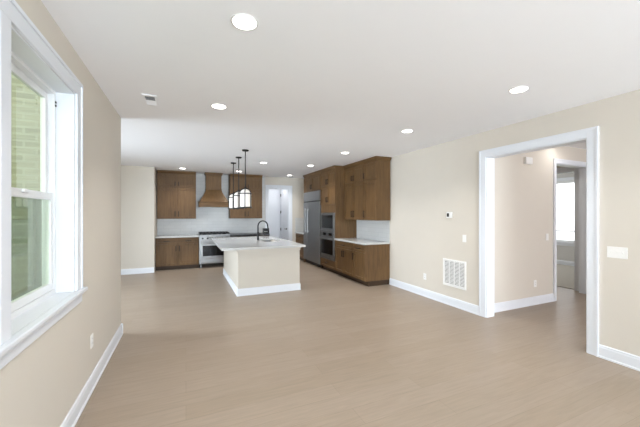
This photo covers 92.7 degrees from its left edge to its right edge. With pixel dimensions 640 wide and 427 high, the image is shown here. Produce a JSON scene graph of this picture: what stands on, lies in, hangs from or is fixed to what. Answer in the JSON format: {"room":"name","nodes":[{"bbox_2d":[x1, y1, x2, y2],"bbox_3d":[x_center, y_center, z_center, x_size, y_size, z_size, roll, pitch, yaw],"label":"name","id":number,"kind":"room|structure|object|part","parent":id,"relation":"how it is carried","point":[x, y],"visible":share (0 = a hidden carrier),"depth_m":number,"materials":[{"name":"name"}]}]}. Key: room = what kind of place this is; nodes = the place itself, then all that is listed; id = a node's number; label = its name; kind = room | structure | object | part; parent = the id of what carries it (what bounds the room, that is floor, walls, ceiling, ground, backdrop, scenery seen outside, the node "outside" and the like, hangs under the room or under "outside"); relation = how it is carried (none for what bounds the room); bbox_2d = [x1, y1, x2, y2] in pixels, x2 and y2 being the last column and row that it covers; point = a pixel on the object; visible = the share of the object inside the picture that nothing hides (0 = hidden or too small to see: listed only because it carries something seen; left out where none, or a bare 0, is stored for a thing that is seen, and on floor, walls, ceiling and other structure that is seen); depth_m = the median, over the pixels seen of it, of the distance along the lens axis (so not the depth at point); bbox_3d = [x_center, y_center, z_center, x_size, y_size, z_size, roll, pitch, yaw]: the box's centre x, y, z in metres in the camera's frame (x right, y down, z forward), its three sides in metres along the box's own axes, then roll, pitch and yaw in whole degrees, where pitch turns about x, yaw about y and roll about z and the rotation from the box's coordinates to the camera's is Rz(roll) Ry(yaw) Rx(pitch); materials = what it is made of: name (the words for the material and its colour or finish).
{"room":"open-plan living room","nodes":[
{"label":"open-plan living room","id":0,"kind":"room"},
{"bbox_2d":[11,74,40,300],"bbox_3d":[-4.033,0.105,3.026,3.050,3.350,0.125,0,0,-24],"label":"wall","id":1,"kind":"structure","parent":0,"point":[25,104],"depth_m":3.32,"materials":[{"name":"brick"}]},
{"bbox_2d":[0,0,120,426],"bbox_3d":[-0.489,0.159,-1.007,0.195,2.743,10.550,0,0,-24],"label":"wall","id":2,"kind":"structure","parent":0,"point":[39,387],"depth_m":2.48,"materials":[{"name":"beige paint"}]},
{"bbox_2d":[11,51,56,319],"bbox_3d":[-1.754,-0.158,1.769,0.082,1.465,0.950,0,0,-24],"label":"window","id":3,"kind":"structure","parent":2,"relation":"in","point":[20,70],"depth_m":2.13,"materials":[{"name":"white plastic"}]},
{"bbox_3d":[-1.772,-0.477,1.761,0.028,0.754,0.878,0,0,-24],"label":"sash","id":4,"kind":"part","parent":3,"relation":"part of","materials":[{"name":"white plastic"}]},
{"bbox_3d":[-1.744,0.197,1.773,0.030,0.684,0.878,0,0,-24],"label":"sash","id":5,"kind":"part","parent":3,"relation":"part of","materials":[{"name":"white plastic"}]},
{"bbox_2d":[0,0,82,345],"bbox_3d":[-1.419,-0.210,1.386,0.026,1.568,2.128,0,0,-24],"label":"trim","id":6,"kind":"structure","parent":2,"relation":"attached to","point":[11,13],"depth_m":1.40,"materials":[{"name":"white paint"}]},
{"bbox_2d":[11,25,74,292],"bbox_3d":[-1.480,-0.158,1.359,0.107,1.464,1.920,0,0,-24],"label":"trim","id":7,"kind":"structure","parent":2,"relation":"attached to","point":[65,97],"depth_m":2.22,"materials":[{"name":"white paint"}]},
{"bbox_2d":[0,287,87,369],"bbox_3d":[-1.460,0.627,1.368,0.152,0.105,2.220,0,0,-24],"label":"window sill","id":8,"kind":"structure","parent":2,"relation":"attached to","point":[30,325],"depth_m":1.69,"materials":[{"name":"white paint"}]},
{"bbox_2d":[60,323,122,426],"bbox_3d":[-0.394,1.462,-0.953,0.022,0.137,10.572,0,0,-24],"label":"baseboard","id":9,"kind":"structure","parent":2,"relation":"attached to","point":[74,413],"depth_m":2.58,"materials":[{"name":"white paint"}]},
{"bbox_2d":[121,165,156,271],"bbox_3d":[-5.998,0.159,7.741,3.245,2.743,1.000,0,0,-24],"label":"wall","id":10,"kind":"structure","parent":0,"point":[138,183],"depth_m":7.79,"materials":[{"name":"beige paint"}]},
{"bbox_2d":[121,267,153,274],"bbox_3d":[-5.792,1.462,7.273,3.245,0.137,0.022,0,0,-24],"label":"baseboard","id":11,"kind":"structure","parent":10,"relation":"attached to","point":[151,269],"depth_m":7.77,"materials":[{"name":"white paint"}]},
{"bbox_2d":[186,177,303,264],"bbox_3d":[-2.422,0.159,9.782,4.945,2.743,0.140,0,0,-24],"label":"wall","id":12,"kind":"structure","parent":0,"point":[297,184],"depth_m":10.39,"materials":[{"name":"beige paint"}]},
{"bbox_2d":[157,173,303,234],"bbox_3d":[-2.455,-0.298,9.685,4.803,1.827,0.013,0,0,-24],"label":"tiled wall","id":13,"kind":"structure","parent":12,"relation":"attached to","point":[207,219],"depth_m":9.33,"materials":[{"name":"white tile"}]},
{"bbox_2d":[157,170,195,218],"bbox_3d":[-4.101,-0.533,8.751,1.000,1.356,0.371,0,0,-24],"label":"upper cabinet","id":14,"kind":"object","parent":13,"relation":"attached to","point":[176,190],"visible":1,"depth_m":8.62,"materials":[{"name":"brown wood"}]},
{"bbox_3d":[-4.274,-0.925,8.523,0.478,0.346,0.020,0,0,-24],"label":"door","id":15,"kind":"part","parent":14,"relation":"part of","materials":[{"name":"brown wood"}]},
{"bbox_3d":[-4.274,-0.288,8.523,0.478,0.855,0.020,0,0,-24],"label":"door","id":16,"kind":"part","parent":14,"relation":"part of","materials":[{"name":"brown wood"}]},
{"bbox_3d":[-4.104,-1.159,8.756,1.000,0.105,0.360,0,0,-24],"label":"crown moulding","id":17,"kind":"part","parent":14,"relation":"part of","materials":[{"name":"brown wood"}]},
{"bbox_3d":[-3.816,-0.925,8.724,0.478,0.346,0.020,0,0,-24],"label":"door","id":18,"kind":"part","parent":14,"relation":"part of","materials":[{"name":"brown wood"}]},
{"bbox_3d":[-3.816,-0.288,8.724,0.478,0.855,0.020,0,0,-24],"label":"door","id":19,"kind":"part","parent":14,"relation":"part of","materials":[{"name":"brown wood"}]},
{"bbox_2d":[198,172,227,207],"bbox_3d":[-3.167,-0.697,9.085,0.850,1.029,0.512,0,0,-24],"label":"range hood","id":20,"kind":"object","parent":13,"relation":"attached to","point":[213,197],"visible":0.91,"depth_m":8.97,"materials":[{"name":"brown wood"}]},
{"bbox_3d":[-3.198,-1.169,9.156,0.500,0.085,0.355,0,0,-24],"label":"crown moulding","id":21,"kind":"part","parent":20,"relation":"part of","materials":[{"name":"brown wood"}]},
{"bbox_2d":[229,173,262,217],"bbox_3d":[-2.322,-0.533,9.533,0.984,1.356,0.371,0,0,-24],"label":"upper cabinet","id":22,"kind":"object","parent":13,"relation":"attached to","point":[253,182],"visible":0.77,"depth_m":9.45,"materials":[{"name":"brown wood"}]},
{"bbox_3d":[-2.492,-0.925,9.306,0.470,0.346,0.020,0,0,-24],"label":"door","id":23,"kind":"part","parent":22,"relation":"part of","materials":[{"name":"brown wood"}]},
{"bbox_3d":[-2.492,-0.288,9.306,0.470,0.855,0.020,0,0,-24],"label":"door","id":24,"kind":"part","parent":22,"relation":"part of","materials":[{"name":"brown wood"}]},
{"bbox_3d":[-2.325,-1.159,9.537,0.984,0.105,0.360,0,0,-24],"label":"crown moulding","id":25,"kind":"part","parent":22,"relation":"part of","materials":[{"name":"brown wood"}]},
{"bbox_3d":[-2.041,-0.925,9.504,0.470,0.346,0.020,0,0,-24],"label":"door","id":26,"kind":"part","parent":22,"relation":"part of","materials":[{"name":"brown wood"}]},
{"bbox_3d":[-2.041,-0.288,9.504,0.470,0.855,0.020,0,0,-24],"label":"door","id":27,"kind":"part","parent":22,"relation":"part of","materials":[{"name":"brown wood"}]},
{"bbox_2d":[265,185,291,240],"bbox_3d":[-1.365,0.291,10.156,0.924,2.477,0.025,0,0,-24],"label":"trim","id":28,"kind":"structure","parent":12,"relation":"attached to","point":[267,187],"depth_m":10.17,"materials":[{"name":"white paint"}]},
{"bbox_2d":[269,189,285,237],"bbox_3d":[-1.692,0.159,10.911,1.160,2.743,1.340,0,0,-24],"label":"wall","id":29,"kind":"structure","parent":0,"point":[274,194],"depth_m":11.48,"materials":[{"name":"white paint"}]},
{"bbox_2d":[280,189,285,237],"bbox_3d":[-1.282,0.301,11.094,0.023,2.457,1.019,0,0,-24],"label":"trim","id":30,"kind":"structure","parent":29,"relation":"attached to","point":[280,189],"depth_m":11.55,"materials":[{"name":"white paint"}]},
{"bbox_2d":[280,190,286,239],"bbox_3d":[-1.321,0.345,11.084,0.098,2.350,0.838,0,0,-24],"label":"door","id":31,"kind":"structure","parent":29,"relation":"in","point":[283,195],"depth_m":11.15,"materials":[{"name":"white paint"}]},
{"bbox_2d":[41,0,639,178],"bbox_3d":[1.884,-1.273,3.667,14.800,0.120,17.600,0,0,-24],"label":"ceiling","id":32,"kind":"structure","parent":0,"point":[315,81],"depth_m":2.58,"materials":[{"name":"white paint"}]},
{"bbox_2d":[141,94,158,106],"bbox_3d":[-1.808,-1.209,3.258,0.136,0.008,0.330,0,0,-24],"label":"ceiling vent","id":33,"kind":"object","parent":32,"relation":"in","point":[151,100],"visible":1,"depth_m":3.25,"materials":[{"name":"white metal"}]},
{"bbox_2d":[211,104,226,108],"bbox_3d":[-1.141,-1.210,3.442,0.172,0.006,0.172,0,0,-24],"label":"recessed light","id":34,"kind":"object","parent":32,"relation":"in","point":[217,106],"visible":1,"depth_m":3.44,"materials":[{"name":"white plastic"}]},
{"bbox_2d":[228,162,237,208],"bbox_3d":[-2.061,-0.657,7.264,0.246,1.112,0.246,0,0,-24],"label":"pendant light","id":35,"kind":"object","parent":32,"relation":"hanging from","point":[230,198],"visible":0.62,"depth_m":7.19,"materials":[{"name":"white glass"}]},
{"bbox_3d":[-2.061,-0.301,7.264,0.216,0.332,0.216,0,0,-24],"label":"lamp shade","id":36,"kind":"part","parent":35,"relation":"part of","materials":[{"name":"grey glass"}]},
{"bbox_2d":[233,157,244,208],"bbox_3d":[-1.743,-0.657,6.541,0.246,1.112,0.246,0,0,-24],"label":"pendant light","id":37,"kind":"object","parent":32,"relation":"hanging from","point":[236,194],"visible":0.76,"depth_m":6.46,"materials":[{"name":"black metal"}]},
{"bbox_3d":[-1.743,-0.301,6.541,0.216,0.332,0.216,0,0,-24],"label":"lamp shade","id":38,"kind":"part","parent":37,"relation":"part of","materials":[{"name":"grey glass"}]},
{"bbox_3d":[-1.743,-0.842,6.541,0.019,0.690,0.018,0,0,-24],"label":"rod","id":39,"kind":"part","parent":37,"relation":"part of","materials":[{"name":"black metal"}]},
{"bbox_2d":[231,13,257,30],"bbox_3d":[-0.477,-1.210,1.931,0.172,0.006,0.172,0,0,-24],"label":"recessed light","id":40,"kind":"object","parent":32,"relation":"in","point":[242,21],"visible":1,"depth_m":1.92,"materials":[{"name":"white plastic"}]},
{"bbox_2d":[239,149,251,207],"bbox_3d":[-1.422,-0.657,5.809,0.246,1.112,0.246,0,0,-24],"label":"pendant light","id":41,"kind":"object","parent":32,"relation":"hanging from","point":[244,194],"visible":1,"depth_m":5.73,"materials":[{"name":"black metal"}]},
{"bbox_3d":[-1.422,-0.301,5.809,0.216,0.332,0.216,0,0,-24],"label":"lamp shade","id":42,"kind":"part","parent":41,"relation":"part of","materials":[{"name":"grey glass"}]},
{"bbox_3d":[-1.422,-0.842,5.809,0.019,0.690,0.018,0,0,-24],"label":"rod","id":43,"kind":"part","parent":41,"relation":"part of","materials":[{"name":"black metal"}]},
{"bbox_2d":[401,129,412,132],"bbox_3d":[1.279,-1.210,4.472,0.172,0.006,0.172,0,0,-24],"label":"recessed light","id":44,"kind":"object","parent":32,"relation":"in","point":[407,130],"visible":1,"depth_m":4.48,"materials":[{"name":"white plastic"}]},
{"bbox_2d":[509,86,529,92],"bbox_3d":[1.941,-1.210,2.977,0.172,0.006,0.172,0,0,-24],"label":"recessed light","id":45,"kind":"object","parent":32,"relation":"in","point":[518,89],"visible":1,"depth_m":2.97,"materials":[{"name":"white plastic"}]},
{"bbox_2d":[75,259,639,426],"bbox_3d":[1.838,1.574,3.647,14.700,0.112,17.600,0,0,-24],"label":"floor","id":46,"kind":"structure","parent":0,"point":[336,350],"depth_m":3.14,"materials":[{"name":"brown wood"}]},
{"bbox_2d":[155,237,198,269],"bbox_3d":[-4.017,1.093,8.624,1.078,0.873,0.666,0,0,-24],"label":"base cabinet","id":47,"kind":"object","parent":46,"relation":"on","point":[170,253],"visible":1,"depth_m":8.36,"materials":[{"name":"brown wood"}]},
{"bbox_3d":[-4.149,0.743,8.253,0.525,0.147,0.020,0,0,-24],"label":"drawer","id":48,"kind":"part","parent":47,"relation":"part of","materials":[{"name":"brown wood"}]},
{"bbox_3d":[-4.149,1.123,8.253,0.525,0.583,0.020,0,0,-24],"label":"door","id":49,"kind":"part","parent":47,"relation":"part of","materials":[{"name":"brown wood"}]},
{"bbox_2d":[155,234,198,237],"bbox_3d":[-4.020,0.635,8.631,1.087,0.039,0.657,0,0,-24],"label":"countertop","id":50,"kind":"structure","parent":47,"relation":"on","point":[188,235],"depth_m":8.45,"materials":[{"name":"white stone"}]},
{"bbox_3d":[-3.655,0.743,8.470,0.525,0.147,0.020,0,0,-24],"label":"drawer","id":51,"kind":"part","parent":47,"relation":"part of","materials":[{"name":"brown wood"}]},
{"bbox_3d":[-3.655,1.123,8.470,0.525,0.583,0.020,0,0,-24],"label":"door","id":52,"kind":"part","parent":47,"relation":"part of","materials":[{"name":"brown wood"}]},
{"bbox_2d":[198,231,229,267],"bbox_3d":[-3.112,1.035,8.966,0.836,0.990,0.749,0,0,-24],"label":"range","id":53,"kind":"object","parent":46,"relation":"on","point":[209,252],"visible":0.75,"depth_m":8.64,"materials":[{"name":"metal"}]},
{"bbox_3d":[-2.997,1.018,8.704,0.836,0.485,0.039,0,0,-24],"label":"oven door","id":54,"kind":"part","parent":53,"relation":"part of","materials":[{"name":"metal"}]},
{"bbox_3d":[-2.998,1.333,8.706,0.836,0.125,0.035,0,0,-24],"label":"kick panel","id":55,"kind":"part","parent":53,"relation":"part of","materials":[{"name":"metal"}]},
{"bbox_2d":[198,234,229,235],"bbox_3d":[-3.124,0.610,8.992,0.836,0.028,0.692,0,0,-24],"label":"cooktop","id":56,"kind":"object","parent":53,"relation":"in","point":[198,234],"depth_m":8.74,"materials":[{"name":"metal"}]},
{"bbox_3d":[-2.997,0.695,8.704,0.836,0.140,0.039,0,0,-24],"label":"control panel","id":57,"kind":"part","parent":53,"relation":"part of","materials":[{"name":"metal"}]},
{"bbox_2d":[223,240,300,296],"bbox_3d":[-1.435,1.093,6.971,1.254,0.873,2.384,0,0,-24],"label":"kitchen island","id":58,"kind":"object","parent":46,"relation":"on","point":[253,271],"visible":0.68,"depth_m":5.91,"materials":[{"name":"beige paint"}]},
{"bbox_2d":[211,236,305,250],"bbox_3d":[-1.538,0.635,6.902,1.585,0.039,2.645,0,0,-24],"label":"island countertop","id":59,"kind":"structure","parent":58,"relation":"on","point":[223,243],"depth_m":6.30,"materials":[{"name":"white stone"}]},
{"bbox_2d":[257,220,268,239],"bbox_3d":[-1.340,0.385,7.188,0.304,0.460,0.060,0,0,-24],"label":"faucet","id":60,"kind":"object","parent":59,"relation":"on","point":[258,233],"visible":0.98,"depth_m":7.13,"materials":[{"name":"black metal"}]},
{"bbox_3d":[-1.342,0.295,7.187,0.269,0.280,0.031,0,0,-24],"label":"spout","id":61,"kind":"part","parent":60,"relation":"part of","materials":[{"name":"black metal"}]},
{"bbox_3d":[-1.435,1.463,6.971,1.254,0.134,2.384,0,0,-24],"label":"baseboard","id":62,"kind":"part","parent":58,"relation":"part of","materials":[{"name":"white paint"}]},
{"bbox_3d":[-1.435,0.694,6.971,1.254,0.073,2.384,0,0,-24],"label":"cornice","id":63,"kind":"part","parent":58,"relation":"part of","materials":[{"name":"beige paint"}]},
{"bbox_2d":[296,233,303,260],"bbox_3d":[-0.404,1.093,10.158,0.664,0.873,0.767,0,0,-24],"label":"base cabinet","id":64,"kind":"object","parent":46,"relation":"on","point":[299,237],"visible":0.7,"depth_m":9.94,"materials":[{"name":"brown wood"}]},
{"bbox_3d":[-0.666,0.743,10.043,0.020,0.147,0.753,0,0,-24],"label":"drawer","id":65,"kind":"part","parent":64,"relation":"part of","materials":[{"name":"brown wood"}]},
{"bbox_2d":[304,190,322,267],"bbox_3d":[-0.009,0.438,9.183,0.709,2.185,1.256,0,0,-24],"label":"refrigerator","id":66,"kind":"object","parent":46,"relation":"on","point":[312,207],"visible":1,"depth_m":8.95,"materials":[{"name":"metal"}]},
{"bbox_3d":[-0.427,0.532,9.486,0.049,1.755,0.365,0,0,-24],"label":"freezer door","id":67,"kind":"part","parent":66,"relation":"part of","materials":[{"name":"metal"}]},
{"bbox_2d":[303,170,320,192],"bbox_3d":[0.023,-0.935,9.186,0.664,0.551,1.282,0,0,-24],"label":"upper cabinet","id":68,"kind":"object","parent":66,"relation":"on","point":[311,180],"visible":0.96,"depth_m":9.02,"materials":[{"name":"brown wood"}]},
{"bbox_3d":[-0.363,-0.891,9.354,0.020,0.413,0.605,0,0,-24],"label":"door","id":69,"kind":"part","parent":68,"relation":"part of","materials":[{"name":"brown wood"}]},
{"bbox_3d":[0.028,-1.159,9.188,0.653,0.105,1.282,0,0,-24],"label":"crown moulding","id":70,"kind":"part","parent":68,"relation":"part of","materials":[{"name":"brown wood"}]},
{"bbox_3d":[-0.117,-0.891,8.794,0.020,0.413,0.605,0,0,-24],"label":"door","id":71,"kind":"part","parent":68,"relation":"part of","materials":[{"name":"brown wood"}]},
{"bbox_3d":[-0.246,-0.514,9.079,0.045,0.278,1.256,0,0,-24],"label":"panel","id":72,"kind":"part","parent":66,"relation":"part of","materials":[{"name":"metal"}]},
{"bbox_3d":[-0.171,0.532,8.904,0.049,1.755,0.875,0,0,-24],"label":"door","id":73,"kind":"part","parent":66,"relation":"part of","materials":[{"name":"metal"}]},
{"bbox_2d":[320,165,356,273],"bbox_3d":[0.466,0.160,8.178,0.664,2.741,0.915,0,0,-24],"label":"tall cabinet","id":74,"kind":"object","parent":46,"relation":"on","point":[332,184],"visible":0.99,"depth_m":7.79,"materials":[{"name":"brown wood"}]},
{"bbox_3d":[0.112,-0.920,8.272,0.020,0.356,0.450,0,0,-24],"label":"door","id":75,"kind":"part","parent":74,"relation":"part of","materials":[{"name":"brown wood"}]},
{"bbox_3d":[0.112,-0.486,8.272,0.020,0.492,0.450,0,0,-24],"label":"door","id":76,"kind":"part","parent":74,"relation":"part of","materials":[{"name":"brown wood"}]},
{"bbox_2d":[319,235,334,260],"bbox_3d":[0.417,0.896,8.156,0.635,0.608,0.809,0,0,-24],"label":"wall oven","id":77,"kind":"object","parent":74,"relation":"in","point":[327,242],"visible":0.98,"depth_m":7.96,"materials":[{"name":"metal"}]},
{"bbox_2d":[320,213,334,236],"bbox_3d":[0.396,0.281,8.147,0.560,0.613,0.809,0,0,-24],"label":"microwave","id":78,"kind":"object","parent":74,"relation":"in","point":[327,219],"visible":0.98,"depth_m":7.97,"materials":[{"name":"metal"}]},
{"bbox_3d":[0.201,0.541,8.061,0.029,0.094,0.809,0,0,-24],"label":"control panel","id":79,"kind":"part","parent":78,"relation":"part of","materials":[{"name":"metal"}]},
{"bbox_3d":[0.204,1.313,8.063,0.020,0.203,0.907,0,0,-24],"label":"drawer","id":80,"kind":"part","parent":74,"relation":"part of","materials":[{"name":"brown wood"}]},
{"bbox_3d":[0.296,-0.920,7.854,0.020,0.356,0.450,0,0,-24],"label":"door","id":81,"kind":"part","parent":74,"relation":"part of","materials":[{"name":"brown wood"}]},
{"bbox_3d":[0.296,-0.486,7.854,0.020,0.492,0.450,0,0,-24],"label":"door","id":82,"kind":"part","parent":74,"relation":"part of","materials":[{"name":"brown wood"}]},
{"bbox_3d":[0.471,-1.159,8.180,0.653,0.105,0.915,0,0,-24],"label":"crown moulding","id":83,"kind":"part","parent":74,"relation":"part of","materials":[{"name":"brown wood"}]},
{"bbox_2d":[335,240,355,280],"bbox_3d":[0.826,1.093,7.359,0.664,0.873,0.866,0,0,-24],"label":"base cabinet","id":84,"kind":"object","parent":46,"relation":"on","point":[343,250],"visible":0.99,"depth_m":7.19,"materials":[{"name":"brown wood"}]},
{"bbox_3d":[0.477,1.123,7.442,0.020,0.583,0.419,0,0,-24],"label":"door","id":85,"kind":"part","parent":84,"relation":"part of","materials":[{"name":"brown wood"}]},
{"bbox_3d":[0.564,0.743,7.244,0.020,0.147,0.852,0,0,-24],"label":"drawer","id":86,"kind":"part","parent":84,"relation":"part of","materials":[{"name":"brown wood"}]},
{"bbox_3d":[0.651,1.123,7.045,0.020,0.583,0.419,0,0,-24],"label":"door","id":87,"kind":"part","parent":84,"relation":"part of","materials":[{"name":"brown wood"}]},
{"bbox_2d":[334,238,389,244],"bbox_3d":[0.935,0.635,7.111,0.642,0.039,1.408,0,0,-24],"label":"countertop","id":88,"kind":"structure","parent":84,"relation":"on","point":[361,241],"depth_m":6.76,"materials":[{"name":"white stone"}]},
{"bbox_2d":[352,243,389,286],"bbox_3d":[1.105,1.093,6.724,0.664,0.873,0.518,0,0,-24],"label":"base cabinet","id":89,"kind":"object","parent":46,"relation":"on","point":[371,263],"visible":1,"depth_m":6.52,"materials":[{"name":"brown wood"}]},
{"bbox_3d":[0.843,0.743,6.609,0.020,0.147,0.504,0,0,-24],"label":"drawer","id":90,"kind":"part","parent":89,"relation":"part of","materials":[{"name":"brown wood"}]},
{"bbox_3d":[0.843,1.123,6.609,0.020,0.583,0.504,0,0,-24],"label":"door","id":91,"kind":"part","parent":89,"relation":"part of","materials":[{"name":"brown wood"}]},
{"bbox_3d":[-2.208,1.103,9.420,1.165,0.855,0.666,0,0,-24],"label":"base cabinet","id":92,"kind":"object","parent":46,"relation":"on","visible":0},
{"bbox_2d":[230,233,269,236],"bbox_3d":[-2.210,0.642,9.426,1.173,0.061,0.657,0,0,-24],"label":"countertop","id":93,"kind":"structure","parent":92,"relation":"on","point":[231,234],"depth_m":9.16,"materials":[{"name":"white stone"}]},
{"bbox_2d":[363,89,639,355],"bbox_3d":[2.996,0.159,3.424,0.140,2.743,15.860,0,0,-24],"label":"wall","id":94,"kind":"structure","parent":0,"point":[428,183],"depth_m":4.32,"materials":[{"name":"beige paint"}]},
{"bbox_2d":[343,160,363,219],"bbox_3d":[0.945,-0.533,7.384,0.402,1.356,0.916,0,0,-24],"label":"upper cabinet","id":95,"kind":"object","parent":94,"relation":"attached to","point":[353,172],"visible":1,"depth_m":7.26,"materials":[{"name":"brown wood"}]},
{"bbox_3d":[0.711,-0.925,7.531,0.020,0.346,0.436,0,0,-24],"label":"door","id":96,"kind":"part","parent":95,"relation":"part of","materials":[{"name":"brown wood"}]},
{"bbox_3d":[0.711,-0.288,7.531,0.020,0.855,0.436,0,0,-24],"label":"door","id":97,"kind":"part","parent":95,"relation":"part of","materials":[{"name":"brown wood"}]},
{"bbox_3d":[0.950,-1.159,7.386,0.391,0.105,0.916,0,0,-24],"label":"crown moulding","id":98,"kind":"part","parent":95,"relation":"part of","materials":[{"name":"brown wood"}]},
{"bbox_3d":[0.895,-0.925,7.112,0.020,0.346,0.436,0,0,-24],"label":"door","id":99,"kind":"part","parent":95,"relation":"part of","materials":[{"name":"brown wood"}]},
{"bbox_3d":[0.895,-0.288,7.112,0.020,0.855,0.436,0,0,-24],"label":"door","id":100,"kind":"part","parent":95,"relation":"part of","materials":[{"name":"brown wood"}]},
{"bbox_2d":[357,220,389,241],"bbox_3d":[1.230,0.378,7.254,0.013,0.475,1.383,0,0,-24],"label":"tiled wall","id":101,"kind":"structure","parent":94,"relation":"attached to","point":[366,229],"depth_m":7.14,"materials":[{"name":"white tile"}]},
{"bbox_2d":[362,156,390,220],"bbox_3d":[1.239,-0.533,6.714,0.402,1.356,0.545,0,0,-24],"label":"upper cabinet","id":102,"kind":"object","parent":94,"relation":"attached to","point":[376,175],"visible":1,"depth_m":6.55,"materials":[{"name":"brown wood"}]},
{"bbox_3d":[1.088,-0.925,6.672,0.020,0.346,0.478,0,0,-24],"label":"door","id":103,"kind":"part","parent":102,"relation":"part of","materials":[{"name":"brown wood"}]},
{"bbox_3d":[1.088,-0.288,6.672,0.020,0.855,0.478,0,0,-24],"label":"door","id":104,"kind":"part","parent":102,"relation":"part of","materials":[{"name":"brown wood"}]},
{"bbox_3d":[1.244,-1.159,6.716,0.391,0.105,0.545,0,0,-24],"label":"crown moulding","id":105,"kind":"part","parent":102,"relation":"part of","materials":[{"name":"brown wood"}]},
{"bbox_2d":[389,278,478,314],"bbox_3d":[1.955,1.462,5.591,0.022,0.137,2.225,0,0,-24],"label":"baseboard","id":106,"kind":"structure","parent":94,"relation":"attached to","point":[460,304],"depth_m":5.33,"materials":[{"name":"white paint"}]},
{"bbox_2d":[446,212,451,217],"bbox_3d":[2.165,0.022,5.105,0.028,0.100,0.110,0,0,-24],"label":"thermostat","id":107,"kind":"object","parent":94,"relation":"attached to","point":[448,214],"visible":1,"depth_m":5.09,"materials":[{"name":"white plastic"}]},
{"bbox_2d":[443,258,465,289],"bbox_3d":[2.209,0.986,5.022,0.014,0.450,0.470,0,0,-24],"label":"air vent","id":108,"kind":"object","parent":94,"relation":"in","point":[454,271],"visible":1,"depth_m":5.01,"materials":[{"name":"white plastic"}]},
{"bbox_2d":[479,126,598,356],"bbox_3d":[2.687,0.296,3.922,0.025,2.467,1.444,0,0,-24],"label":"trim","id":109,"kind":"structure","parent":94,"relation":"attached to","point":[592,133],"depth_m":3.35,"materials":[{"name":"white paint"}]},
{"bbox_2d":[607,246,627,258],"bbox_3d":[3.041,0.399,3.125,0.018,0.116,0.162,0,0,-24],"label":"light switch","id":110,"kind":"object","parent":94,"relation":"attached to","point":[612,252],"visible":1,"depth_m":3.12,"materials":[{"name":"white plastic"}]},
{"bbox_2d":[598,344,639,370],"bbox_3d":[4.543,1.462,-0.298,0.022,0.137,7.800,0,0,-24],"label":"baseboard","id":111,"kind":"structure","parent":94,"relation":"attached to","point":[623,358],"depth_m":3.10,"materials":[{"name":"white paint"}]},
{"bbox_2d":[494,146,585,302],"bbox_3d":[3.833,0.159,5.310,2.910,2.743,0.140,0,0,-24],"label":"wall","id":112,"kind":"structure","parent":0,"point":[523,193],"depth_m":5.03,"materials":[{"name":"beige paint"}]},
{"bbox_2d":[494,293,553,312],"bbox_3d":[3.312,1.462,4.993,1.700,0.137,0.022,0,0,-24],"label":"baseboard","id":113,"kind":"structure","parent":112,"relation":"attached to","point":[530,301],"depth_m":5.00,"materials":[{"name":"white paint"}]},
{"bbox_2d":[523,157,532,164],"bbox_3d":[3.432,-0.873,5.028,0.170,0.110,0.054,0,0,-24],"label":"door chime","id":114,"kind":"object","parent":112,"relation":"attached to","point":[526,160],"visible":1,"depth_m":5.00,"materials":[{"name":"white plastic"}]},
{"bbox_2d":[553,158,585,300],"bbox_3d":[4.621,0.281,5.566,1.174,2.497,0.025,0,0,-24],"label":"trim","id":115,"kind":"structure","parent":112,"relation":"attached to","point":[555,160],"depth_m":5.34,"materials":[{"name":"white paint"}]},
{"bbox_2d":[557,163,585,293],"bbox_3d":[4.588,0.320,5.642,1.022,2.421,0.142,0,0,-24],"label":"trim","id":116,"kind":"structure","parent":112,"relation":"attached to","point":[582,169],"depth_m":5.86,"materials":[{"name":"white paint"}]},
{"bbox_2d":[557,173,573,261],"bbox_3d":[6.234,0.159,7.763,3.220,2.743,5.200,0,0,-24],"label":"wall","id":117,"kind":"structure","parent":0,"point":[566,253],"depth_m":9.04,"materials":[{"name":"grey paint"}]},
{"bbox_2d":[557,177,573,245],"bbox_3d":[7.294,-0.060,8.993,0.090,2.020,1.840,0,0,-24],"label":"trim","id":118,"kind":"structure","parent":117,"relation":"attached to","point":[562,243],"depth_m":9.03,"materials":[{"name":"white paint"}]},
{"bbox_2d":[557,260,573,265],"bbox_3d":[7.570,1.462,8.350,0.022,0.137,4.920,0,0,-24],"label":"baseboard","id":119,"kind":"structure","parent":117,"relation":"attached to","point":[570,263],"depth_m":9.03,"materials":[{"name":"white paint"}]},
{"bbox_2d":[557,180,573,241],"bbox_3d":[7.362,-0.060,9.024,0.060,1.820,1.600,0,0,-24],"label":"window","id":120,"kind":"structure","parent":117,"relation":"in","point":[572,181],"depth_m":9.06,"materials":[{"name":"white plastic"}]},
{"bbox_3d":[6.314,0.159,3.429,0.120,2.743,13.200,0,0,-24],"label":"wall","id":121,"kind":"structure","parent":0,"visible":0},
{"bbox_2d":[557,171,574,289],"bbox_3d":[4.982,0.340,6.460,0.122,2.381,0.782,0,0,-24],"label":"trim","id":122,"kind":"structure","parent":121,"relation":"attached to","point":[571,171],"depth_m":6.09,"materials":[{"name":"white paint"}]}
]}

